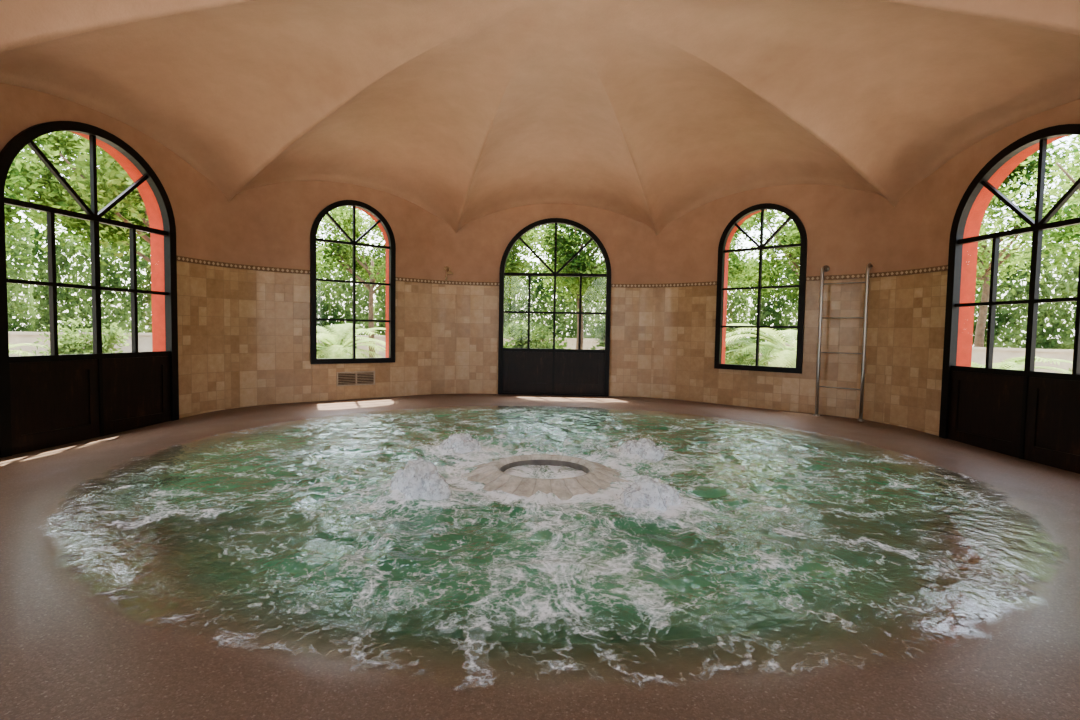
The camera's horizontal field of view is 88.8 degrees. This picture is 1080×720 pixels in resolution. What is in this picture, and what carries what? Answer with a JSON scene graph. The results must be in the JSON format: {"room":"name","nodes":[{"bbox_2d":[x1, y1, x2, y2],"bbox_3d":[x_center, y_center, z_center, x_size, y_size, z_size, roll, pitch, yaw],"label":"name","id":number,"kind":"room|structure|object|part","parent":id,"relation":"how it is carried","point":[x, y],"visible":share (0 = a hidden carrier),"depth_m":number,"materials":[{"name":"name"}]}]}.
{"room":"indoor thermal pool","nodes":[
{"label":"indoor thermal pool","id":0,"kind":"room"},
{"bbox_2d":[0,83,230,418],"bbox_3d":[-5.199,-1.049,6.354,0.443,4.125,4.097,2,3,12],"label":"wall","id":1,"kind":"structure","parent":0,"point":[200,209],"depth_m":7.53,"materials":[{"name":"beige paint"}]},
{"bbox_2d":[0,121,178,457],"bbox_3d":[-5.096,-0.844,6.342,0.101,3.600,2.060,2,3,12],"label":"door","id":2,"kind":"structure","parent":1,"relation":"in","point":[52,400],"depth_m":6.25,"materials":[{"name":"black paint"}]},
{"bbox_3d":[-5.230,0.476,5.947,0.054,0.940,0.923,2,3,12],"label":"panel","id":3,"kind":"part","parent":2,"relation":"part of","materials":[{"name":"brown wood"}]},
{"bbox_3d":[-5.032,0.433,6.872,0.054,0.940,0.923,2,3,12],"label":"panel","id":4,"kind":"part","parent":2,"relation":"part of","materials":[{"name":"brown wood"}]},
{"bbox_2d":[177,256,229,267],"bbox_3d":[-5.028,-1.311,6.305,0.125,0.070,3.771,2,3,12],"label":"trim","id":5,"kind":"structure","parent":1,"relation":"attached to","point":[179,258],"depth_m":7.77,"materials":[{"name":"tile"}]},
{"bbox_2d":[229,181,455,408],"bbox_3d":[-3.233,-1.172,9.484,4.097,4.125,0.443,-1,4,-38],"label":"wall","id":6,"kind":"structure","parent":0,"point":[270,225],"depth_m":8.93,"materials":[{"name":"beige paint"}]},
{"bbox_2d":[230,263,454,284],"bbox_3d":[-3.124,-1.431,9.336,3.771,0.070,0.124,-1,4,-38],"label":"trim","id":7,"kind":"structure","parent":6,"relation":"attached to","point":[232,265],"depth_m":8.79,"materials":[{"name":"tile"}]},
{"bbox_2d":[310,200,395,363],"bbox_3d":[-3.166,-1.319,9.393,1.440,2.750,0.095,-1,4,-38],"label":"window","id":8,"kind":"structure","parent":6,"relation":"in","point":[392,246],"depth_m":9.37,"materials":[{"name":"black paint"}]},
{"bbox_2d":[337,371,374,385],"bbox_3d":[-3.162,0.318,9.484,0.660,0.240,0.018,-1,4,-38],"label":"air vent","id":9,"kind":"object","parent":6,"relation":"in","point":[358,377],"visible":1,"depth_m":9.47,"materials":[{"name":"beige metal"}]},
{"bbox_2d":[444,266,452,279],"bbox_3d":[-1.718,-1.635,10.325,0.120,0.255,0.234,-1,4,-38],"label":"shower","id":10,"kind":"object","parent":6,"relation":"attached to","point":[446,268],"visible":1,"depth_m":10.36,"materials":[{"name":"gold metal"}]},
{"bbox_2d":[0,0,1079,234],"bbox_3d":[0.110,-2.711,4.953,11.866,1.398,11.685,1,3,2],"label":"ceiling","id":11,"kind":"structure","parent":0,"point":[652,113],"depth_m":6.40,"materials":[{"name":"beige paint"}]},
{"bbox_2d":[0,394,1079,719],"bbox_3d":[0.044,1.220,5.152,11.734,0.550,11.555,1,3,2],"label":"floor","id":12,"kind":"structure","parent":0,"point":[68,652],"depth_m":2.27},
{"bbox_2d":[461,454,627,499],"bbox_3d":[0.036,1.207,4.650,1.480,0.645,1.480,1,3,2],"label":"ring","id":13,"kind":"object","parent":12,"relation":"on","point":[598,476],"visible":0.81,"depth_m":4.34,"materials":[{"name":"stone"}]},
{"bbox_2d":[48,405,1065,687],"bbox_3d":[0.061,0.870,5.444,7.969,0.172,7.615,1,3,2],"label":"pool water","id":14,"kind":"object","parent":12,"relation":"in","point":[748,539],"visible":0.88,"depth_m":3.52,"materials":[{"name":"green liquid"}]},
{"bbox_2d":[381,451,456,499],"bbox_3d":[-0.879,0.818,3.972,0.560,0.360,0.575,1,3,2],"label":"water jet","id":15,"kind":"object","parent":14,"relation":"on","point":[432,486],"visible":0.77,"depth_m":3.84,"materials":[{"name":"white liquid"}]},
{"bbox_2d":[431,430,486,453],"bbox_3d":[-0.811,0.794,5.474,0.572,0.259,0.582,1,3,2],"label":"water jet","id":16,"kind":"object","parent":14,"relation":"on","point":[464,443],"visible":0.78,"depth_m":5.39,"materials":[{"name":"white liquid"}]},
{"bbox_2d":[613,434,672,460],"bbox_3d":[0.998,0.840,5.366,0.580,0.239,0.578,1,3,2],"label":"water jet","id":17,"kind":"object","parent":14,"relation":"on","point":[650,453],"visible":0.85,"depth_m":5.28,"materials":[{"name":"white liquid"}]},
{"bbox_2d":[610,471,691,510],"bbox_3d":[0.769,0.905,3.840,0.574,0.254,0.564,1,3,2],"label":"water jet","id":18,"kind":"object","parent":14,"relation":"on","point":[636,496],"visible":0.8,"depth_m":3.74,"materials":[{"name":"white liquid"}]},
{"bbox_2d":[813,262,871,421],"bbox_3d":[4.511,-0.275,8.215,0.699,2.320,0.230,4,4,42],"label":"ladder","id":19,"kind":"object","parent":12,"relation":"on","point":[825,268],"visible":0.98,"depth_m":8.09,"materials":[{"name":"silver metal"}]},
{"bbox_3d":[4.289,-0.289,8.416,0.099,2.320,0.230,4,4,42],"label":"rail","id":20,"kind":"part","parent":19,"relation":"part of","materials":[{"name":"silver metal"}]},
{"bbox_3d":[4.734,-0.261,8.015,0.099,2.320,0.230,4,4,42],"label":"rail","id":21,"kind":"part","parent":19,"relation":"part of","materials":[{"name":"silver metal"}]},
{"bbox_2d":[454,204,656,397],"bbox_3d":[0.286,-1.170,10.621,4.097,4.125,0.443,1,3,2],"label":"wall","id":22,"kind":"structure","parent":0,"point":[630,245],"depth_m":10.48,"materials":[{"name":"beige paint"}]},
{"bbox_2d":[498,218,610,396],"bbox_3d":[0.279,-1.003,10.521,2.120,3.360,0.100,1,3,2],"label":"door","id":23,"kind":"structure","parent":22,"relation":"in","point":[521,371],"depth_m":10.55,"materials":[{"name":"black paint"}]},
{"bbox_3d":[-0.234,0.236,10.614,0.963,0.800,0.054,1,3,2],"label":"panel","id":24,"kind":"part","parent":23,"relation":"part of","materials":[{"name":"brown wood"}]},
{"bbox_3d":[0.752,0.254,10.579,0.963,0.800,0.054,1,3,2],"label":"panel","id":25,"kind":"part","parent":23,"relation":"part of","materials":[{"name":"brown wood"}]},
{"bbox_2d":[455,281,655,287],"bbox_3d":[0.284,-1.429,10.438,3.771,0.070,0.124,1,3,2],"label":"trim","id":26,"kind":"structure","parent":22,"relation":"attached to","point":[456,282],"depth_m":10.45,"materials":[{"name":"tile"}]},
{"bbox_2d":[653,184,893,422],"bbox_3d":[3.712,-1.043,9.234,4.097,4.125,0.443,4,4,42],"label":"wall","id":27,"kind":"structure","parent":0,"point":[847,229],"depth_m":8.67,"materials":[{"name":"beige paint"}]},
{"bbox_2d":[714,203,806,373],"bbox_3d":[3.643,-1.193,9.147,1.440,2.750,0.095,4,4,42],"label":"window","id":28,"kind":"structure","parent":27,"relation":"in","point":[766,206],"depth_m":9.12,"materials":[{"name":"black paint"}]},
{"bbox_2d":[655,271,890,287],"bbox_3d":[3.602,-1.306,9.094,3.771,0.070,0.124,4,4,42],"label":"trim","id":29,"kind":"structure","parent":27,"relation":"attached to","point":[878,274],"depth_m":8.47,"materials":[{"name":"tile"}]},
{"bbox_2d":[884,99,1079,435],"bbox_3d":[5.441,-0.851,5.970,0.443,4.125,4.097,1,3,-8],"label":"wall","id":30,"kind":"structure","parent":0,"point":[924,216],"depth_m":7.24,"materials":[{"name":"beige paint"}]},
{"bbox_2d":[891,265,947,275],"bbox_3d":[5.276,-1.120,5.933,0.125,0.070,3.771,1,3,-8],"label":"trim","id":31,"kind":"structure","parent":30,"relation":"attached to","point":[943,267],"depth_m":7.41,"materials":[{"name":"tile"}]},
{"bbox_2d":[939,124,1079,473],"bbox_3d":[5.330,-0.650,5.965,0.101,3.600,2.060,1,3,-8],"label":"door","id":32,"kind":"structure","parent":30,"relation":"in","point":[1028,414],"depth_m":6.16,"materials":[{"name":"black paint"}]},
{"bbox_3d":[5.256,0.624,6.501,0.054,0.940,0.923,1,3,-8],"label":"panel","id":33,"kind":"part","parent":32,"relation":"part of","materials":[{"name":"brown wood"}]},
{"bbox_3d":[5.386,0.673,5.564,0.054,0.940,0.923,1,3,-8],"label":"panel","id":34,"kind":"part","parent":32,"relation":"part of","materials":[{"name":"brown wood"}]},
{"label":"outside","id":35,"kind":"structure","parent":0,"visible":0},
{"bbox_3d":[0.053,1.066,5.324,120.000,0.140,120.000,1,3,2],"label":"ground","id":36,"kind":"structure","parent":35,"visible":0},
{"bbox_2d":[5,221,38,331],"bbox_3d":[-22.301,-2.712,19.201,1.248,5.691,7.312,3,3,32],"label":"hedge","id":37,"kind":"object","parent":36,"relation":"on","point":[20,308],"visible":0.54,"depth_m":21.83,"materials":[{"name":"green plant"}]},
{"bbox_2d":[9,343,49,355],"bbox_3d":[-9.227,0.216,9.013,1.983,1.080,1.746,3,3,29],"label":"palm","id":38,"kind":"object","parent":36,"relation":"on","point":[21,344],"visible":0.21,"depth_m":9.13,"materials":[{"name":"green plant"}]},
{"bbox_2d":[4,149,59,273],"bbox_3d":[-12.523,-2.554,10.859,6.251,6.347,4.563,1,3,-7],"label":"tree","id":39,"kind":"object","parent":36,"relation":"on","point":[12,212],"visible":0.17,"depth_m":11.44,"materials":[{"name":"green plant"}]},
{"bbox_2d":[20,308,130,354],"bbox_3d":[-10.088,-0.324,12.167,1.909,1.647,1.954,2,3,20],"label":"shrub","id":40,"kind":"object","parent":36,"relation":"on","point":[69,343],"visible":0.47,"depth_m":12.13,"materials":[{"name":"green plant"}]},
{"bbox_2d":[8,332,151,355],"bbox_3d":[-14.018,-0.306,16.318,0.340,1.030,5.040,3,4,38],"label":"wall","id":41,"kind":"structure","parent":36,"relation":"on","point":[144,339],"depth_m":15.80,"materials":[{"name":"white paint"}]},
{"bbox_2d":[19,133,150,274],"bbox_3d":[-14.143,-4.467,20.383,7.506,9.247,7.744,3,4,40],"label":"tree","id":42,"kind":"object","parent":36,"relation":"on","point":[140,253],"visible":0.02,"depth_m":19.87,"materials":[{"name":"green plant"}]},
{"bbox_2d":[27,227,151,332],"bbox_3d":[-18.991,-2.982,25.688,7.312,5.691,1.248,-2,4,-43],"label":"hedge","id":43,"kind":"object","parent":36,"relation":"on","point":[119,315],"visible":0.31,"depth_m":24.48,"materials":[{"name":"green plant"}]},
{"bbox_2d":[4,131,322,265],"bbox_3d":[-6.649,-2.325,9.865,5.163,6.165,5.004,3,4,38],"label":"tree","id":44,"kind":"object","parent":36,"relation":"on","point":[132,210],"visible":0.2,"depth_m":8.78,"materials":[{"name":"green plant"}]},
{"bbox_2d":[316,236,341,298],"bbox_3d":[-7.408,-2.332,15.204,3.662,5.599,4.259,0,3,-23],"label":"tree","id":45,"kind":"object","parent":36,"relation":"on","point":[318,254],"visible":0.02,"depth_m":15.73,"materials":[{"name":"green plant"}]},
{"bbox_2d":[317,330,351,358],"bbox_3d":[-5.669,-0.266,15.170,1.591,1.373,1.629,0,3,-25],"label":"shrub","id":46,"kind":"object","parent":36,"relation":"on","point":[321,342],"visible":0.17,"depth_m":14.99,"materials":[{"name":"green plant"}]},
{"bbox_2d":[316,256,374,348],"bbox_3d":[-12.277,-3.010,28.517,7.312,5.691,1.248,-1,3,-28],"label":"hedge","id":47,"kind":"object","parent":36,"relation":"on","point":[326,304],"visible":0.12,"depth_m":29.32,"materials":[{"name":"green plant"}]},
{"bbox_2d":[316,206,385,357],"bbox_3d":[-5.832,-3.075,19.181,5.505,6.781,5.679,2,3,16],"label":"tree","id":48,"kind":"object","parent":36,"relation":"on","point":[375,270],"visible":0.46,"depth_m":18.76,"materials":[{"name":"green plant"}]},
{"bbox_2d":[317,323,385,358],"bbox_3d":[-4.273,-0.035,11.842,2.509,1.552,2.851,0,3,-12],"label":"palm","id":49,"kind":"object","parent":36,"relation":"on","point":[337,353],"visible":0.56,"depth_m":11.81,"materials":[{"name":"green plant"}]},
{"bbox_2d":[356,335,384,357],"bbox_3d":[-4.835,-0.461,22.485,5.040,1.030,0.340,0,3,-16],"label":"wall","id":50,"kind":"structure","parent":36,"relation":"on","point":[378,337],"depth_m":21.86,"materials":[{"name":"white paint"}]},
{"bbox_2d":[373,278,385,335],"bbox_3d":[-6.165,-3.106,32.484,7.311,5.691,1.248,0,3,-13],"label":"hedge","id":51,"kind":"object","parent":36,"relation":"on","point":[378,305],"visible":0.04,"depth_m":31.73,"materials":[{"name":"green plant"}]},
{"bbox_2d":[504,225,551,322],"bbox_3d":[-1.617,-2.027,15.115,3.734,5.193,5.115,-1,3,-29],"label":"tree","id":52,"kind":"object","parent":36,"relation":"on","point":[513,261],"visible":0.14,"depth_m":14.32,"materials":[{"name":"green plant"}]},
{"bbox_2d":[503,307,566,348],"bbox_3d":[-0.292,-0.613,17.191,2.443,2.059,2.386,1,3,2],"label":"shrub","id":53,"kind":"object","parent":36,"relation":"on","point":[521,334],"visible":0.41,"depth_m":16.79,"materials":[{"name":"green plant"}]},
{"bbox_2d":[524,329,570,348],"bbox_3d":[0.218,-0.074,13.312,1.591,1.373,1.629,1,3,-7],"label":"shrub","id":54,"kind":"object","parent":36,"relation":"on","point":[547,346],"visible":0.06,"depth_m":13.28,"materials":[{"name":"green plant"}]},
{"bbox_2d":[503,337,604,349],"bbox_3d":[0.724,-0.401,23.160,5.040,1.030,0.340,1,3,2],"label":"wall","id":55,"kind":"structure","parent":36,"relation":"on","point":[571,342],"depth_m":22.99,"materials":[{"name":"white paint"}]},
{"bbox_2d":[504,260,605,338],"bbox_3d":[1.063,-2.940,31.582,7.312,5.691,1.248,1,3,2],"label":"hedge","id":56,"kind":"object","parent":36,"relation":"on","point":[562,320],"visible":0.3,"depth_m":31.54,"materials":[{"name":"green plant"}]},
{"bbox_2d":[518,224,605,348],"bbox_3d":[1.670,-3.592,19.396,5.289,8.087,6.152,4,4,45],"label":"tree","id":57,"kind":"object","parent":36,"relation":"on","point":[568,245],"visible":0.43,"depth_m":18.47,"materials":[{"name":"green plant"}]},
{"bbox_2d":[583,321,604,349],"bbox_3d":[2.575,-0.576,17.420,2.386,2.059,2.443,3,3,29],"label":"shrub","id":58,"kind":"object","parent":36,"relation":"on","point":[601,333],"visible":0.05,"depth_m":17.16,"materials":[{"name":"green plant"}]},
{"bbox_2d":[593,222,762,296],"bbox_3d":[3.733,-2.113,15.074,4.647,5.548,4.504,1,3,-6],"label":"tree","id":59,"kind":"object","parent":36,"relation":"on","point":[735,265],"visible":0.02,"depth_m":14.62,"materials":[{"name":"green plant"}]},
{"bbox_2d":[725,343,746,364],"bbox_3d":[4.113,0.170,12.436,1.303,1.098,1.273,-2,4,-43],"label":"shrub","id":60,"kind":"object","parent":36,"relation":"on","point":[728,360],"visible":0.06,"depth_m":12.22,"materials":[{"name":"green plant"}]},
{"bbox_2d":[726,280,748,341],"bbox_3d":[8.340,-2.837,31.967,7.312,5.691,1.248,2,3,17],"label":"hedge","id":61,"kind":"object","parent":36,"relation":"on","point":[742,300],"visible":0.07,"depth_m":31.04,"materials":[{"name":"green plant"}]},
{"bbox_2d":[725,331,759,364],"bbox_3d":[5.681,-0.289,16.768,1.909,1.647,1.954,2,3,11],"label":"shrub","id":62,"kind":"object","parent":36,"relation":"on","point":[728,348],"visible":0.17,"depth_m":16.39,"materials":[{"name":"green plant"}]},
{"bbox_2d":[727,214,758,314],"bbox_3d":[7.023,-4.423,25.773,7.099,9.331,6.103,0,3,-22],"label":"tree","id":63,"kind":"object","parent":36,"relation":"on","point":[738,232],"visible":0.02,"depth_m":25.11,"materials":[{"name":"green plant"}]},
{"bbox_2d":[725,337,795,366],"bbox_3d":[5.715,0.105,14.047,2.479,1.349,2.182,-1,4,-36],"label":"palm","id":64,"kind":"object","parent":36,"relation":"on","point":[746,341],"visible":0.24,"depth_m":13.93,"materials":[{"name":"green plant"}]},
{"bbox_2d":[726,323,796,367],"bbox_3d":[5.187,0.092,11.388,3.098,1.687,2.727,2,3,21],"label":"palm","id":65,"kind":"object","parent":36,"relation":"on","point":[786,354],"visible":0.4,"depth_m":11.38,"materials":[{"name":"green plant"}]},
{"bbox_2d":[730,210,800,315],"bbox_3d":[8.508,-2.956,17.613,5.186,7.212,7.104,3,4,38],"label":"tree","id":66,"kind":"object","parent":36,"relation":"on","point":[791,235],"visible":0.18,"depth_m":17.63,"materials":[{"name":"green plant"}]},
{"bbox_2d":[746,258,799,357],"bbox_3d":[14.145,-2.519,27.575,7.312,5.691,1.248,3,3,32],"label":"hedge","id":67,"kind":"object","parent":36,"relation":"on","point":[767,311],"visible":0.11,"depth_m":28.70,"materials":[{"name":"green plant"}]},
{"bbox_2d":[796,198,1070,318],"bbox_3d":[7.593,-1.967,11.759,4.354,5.723,3.743,2,3,23],"label":"tree","id":68,"kind":"object","parent":36,"relation":"on","point":[983,230],"visible":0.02,"depth_m":10.65,"materials":[{"name":"green plant"}]},
{"bbox_2d":[971,347,1072,373],"bbox_3d":[14.921,0.232,15.274,0.340,1.030,5.040,-1,3,-34],"label":"wall","id":69,"kind":"structure","parent":36,"relation":"on","point":[978,353],"depth_m":15.94,"materials":[{"name":"white paint"}]},
{"bbox_2d":[971,356,1072,372],"bbox_3d":[7.120,0.477,8.749,1.854,1.147,2.107,1,3,-4],"label":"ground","id":70,"kind":"structure","parent":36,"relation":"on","point":[1017,361],"depth_m":8.18,"materials":[{"name":"green plant"}]},
{"bbox_2d":[972,243,1079,349],"bbox_3d":[20.636,-2.245,24.274,1.248,5.691,7.312,-2,4,-43],"label":"hedge","id":71,"kind":"object","parent":36,"relation":"on","point":[1056,315],"visible":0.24,"depth_m":23.49,"materials":[{"name":"green plant"}]},
{"bbox_2d":[974,136,1079,346],"bbox_3d":[15.822,-3.929,19.681,7.744,9.247,7.506,2,3,17],"label":"tree","id":72,"kind":"object","parent":36,"relation":"on","point":[1031,166],"visible":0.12,"depth_m":18.20,"materials":[{"name":"green plant"}]},
{"bbox_2d":[984,135,1079,284],"bbox_3d":[13.438,-2.995,12.134,6.506,8.014,6.712,-1,3,-28],"label":"tree","id":73,"kind":"object","parent":36,"relation":"on","point":[1058,236],"visible":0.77,"depth_m":12.82,"materials":[{"name":"green plant"}]},
{"bbox_2d":[1040,149,1079,296],"bbox_3d":[9.694,-1.519,7.654,5.228,5.308,3.817,2,3,16],"label":"tree","id":74,"kind":"object","parent":36,"relation":"on","point":[1077,157],"visible":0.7,"depth_m":7.99,"materials":[{"name":"green plant"}]}
]}

